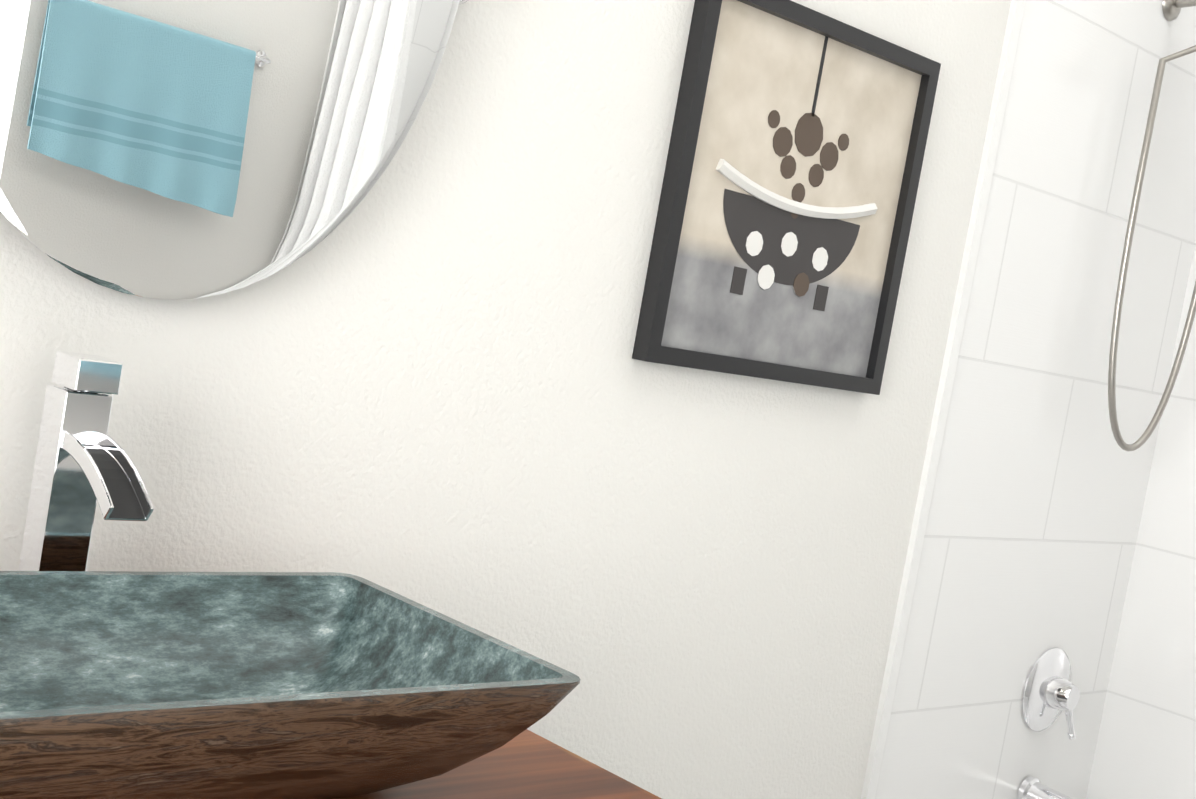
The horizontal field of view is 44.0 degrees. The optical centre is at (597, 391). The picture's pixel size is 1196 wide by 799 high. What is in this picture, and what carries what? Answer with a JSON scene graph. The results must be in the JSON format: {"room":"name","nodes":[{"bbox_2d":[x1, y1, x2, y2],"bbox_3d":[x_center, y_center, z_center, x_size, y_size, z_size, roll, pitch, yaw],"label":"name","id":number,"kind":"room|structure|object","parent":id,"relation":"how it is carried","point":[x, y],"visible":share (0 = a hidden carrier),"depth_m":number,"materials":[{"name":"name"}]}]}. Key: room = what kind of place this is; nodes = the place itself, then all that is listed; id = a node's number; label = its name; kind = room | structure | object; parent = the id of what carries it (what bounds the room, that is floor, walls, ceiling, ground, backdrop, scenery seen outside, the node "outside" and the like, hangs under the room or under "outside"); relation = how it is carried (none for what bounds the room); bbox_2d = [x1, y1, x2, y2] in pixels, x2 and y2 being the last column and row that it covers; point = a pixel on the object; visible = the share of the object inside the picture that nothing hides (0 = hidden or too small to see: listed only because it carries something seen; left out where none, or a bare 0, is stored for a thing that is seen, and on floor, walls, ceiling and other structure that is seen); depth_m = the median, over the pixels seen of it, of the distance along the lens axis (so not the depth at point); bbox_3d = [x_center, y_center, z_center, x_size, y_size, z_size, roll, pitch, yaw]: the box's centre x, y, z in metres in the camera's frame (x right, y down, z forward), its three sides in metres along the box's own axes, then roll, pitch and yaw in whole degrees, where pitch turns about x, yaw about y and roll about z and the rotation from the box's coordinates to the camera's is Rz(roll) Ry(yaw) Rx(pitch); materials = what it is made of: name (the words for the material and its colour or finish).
{"room":"bathroom","nodes":[
{"label":"bathroom","id":0,"kind":"room"},
{"bbox_2d":[0,0,1010,798],"bbox_3d":[-0.464,-0.370,1.397,4.460,3.050,0.100,7,4,-43],"label":"wall","id":1,"kind":"structure","parent":0,"point":[418,374],"depth_m":1.78,"materials":[{"name":"white paint"}]},
{"bbox_2d":[0,0,468,299],"bbox_3d":[-0.352,-0.465,1.351,0.678,0.769,0.086,7,4,-43],"label":"mirror","id":2,"kind":"object","parent":1,"relation":"attached to","point":[175,149],"visible":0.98,"depth_m":1.37,"materials":[{"name":"clear glass"}]},
{"bbox_2d":[632,0,940,394],"bbox_3d":[0.271,-0.259,2.008,0.490,0.490,0.025,7,4,-43],"label":"picture frame","id":3,"kind":"object","parent":1,"relation":"attached to","point":[795,157],"visible":1,"depth_m":1.99,"materials":[{"name":"black"}]},
{"bbox_2d":[861,0,1025,798],"bbox_3d":[0.531,0.080,2.331,0.022,2.400,0.011,7,4,-43],"label":"trim","id":4,"kind":"structure","parent":1,"relation":"attached to","point":[969,259],"depth_m":2.32,"materials":[{"name":"white"}]},
{"bbox_2d":[875,0,1195,798],"bbox_3d":[0.819,-0.006,2.579,0.720,2.060,0.006,7,4,-43],"label":"wall tile","id":5,"kind":"structure","parent":1,"relation":"attached to","point":[1035,514],"depth_m":2.54,"materials":[{"name":"white tile"}]},
{"bbox_2d":[1016,647,1079,798],"bbox_3d":[0.847,0.625,2.644,0.156,0.304,0.142,7,4,-43],"label":"tub valve","id":6,"kind":"object","parent":5,"relation":"attached to","point":[1051,692],"visible":1,"depth_m":2.66,"materials":[{"name":"silver metal"}]},
{"bbox_2d":[1108,0,1195,450],"bbox_3d":[1.044,-0.343,2.523,0.181,0.930,0.269,7,4,-43],"label":"shower","id":7,"kind":"object","parent":5,"relation":"attached to","point":[1171,9],"visible":1,"depth_m":2.55,"materials":[{"name":"silver metal"}]},
{"bbox_3d":[-0.163,1.295,0.864,4.460,0.060,1.807,7,4,-43],"label":"floor","id":8,"kind":"structure","parent":0,"visible":0},
{"bbox_2d":[335,729,661,798],"bbox_3d":[-0.892,0.679,0.729,2.070,0.914,0.628,7,4,-43],"label":"bathroom vanity","id":9,"kind":"object","parent":8,"relation":"on","point":[527,764],"visible":0.06,"depth_m":1.26,"materials":[{"name":"brown wood"}]},
{"bbox_2d":[18,351,153,570],"bbox_3d":[-0.437,0.117,1.261,0.054,0.286,0.159,7,4,-43],"label":"faucet","id":10,"kind":"object","parent":9,"relation":"on","point":[84,463],"visible":0.83,"depth_m":1.27,"materials":[{"name":"silver metal"}]},
{"bbox_2d":[0,571,579,798],"bbox_3d":[-0.310,0.235,1.118,0.496,0.115,0.344,7,4,-43],"label":"vessel sink","id":11,"kind":"object","parent":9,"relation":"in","point":[216,685],"visible":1,"depth_m":1.17,"materials":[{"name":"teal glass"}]},
{"bbox_3d":[1.685,-0.045,2.265,0.100,3.050,1.607,7,4,-43],"label":"wall","id":12,"kind":"structure","parent":0,"visible":0},
{"bbox_2d":[1086,243,1195,798],"bbox_3d":[1.611,0.152,2.241,0.006,2.060,1.595,7,4,-43],"label":"wall tile","id":13,"kind":"structure","parent":12,"relation":"attached to","point":[1146,745],"depth_m":2.79,"materials":[{"name":"white tile"}]}
]}

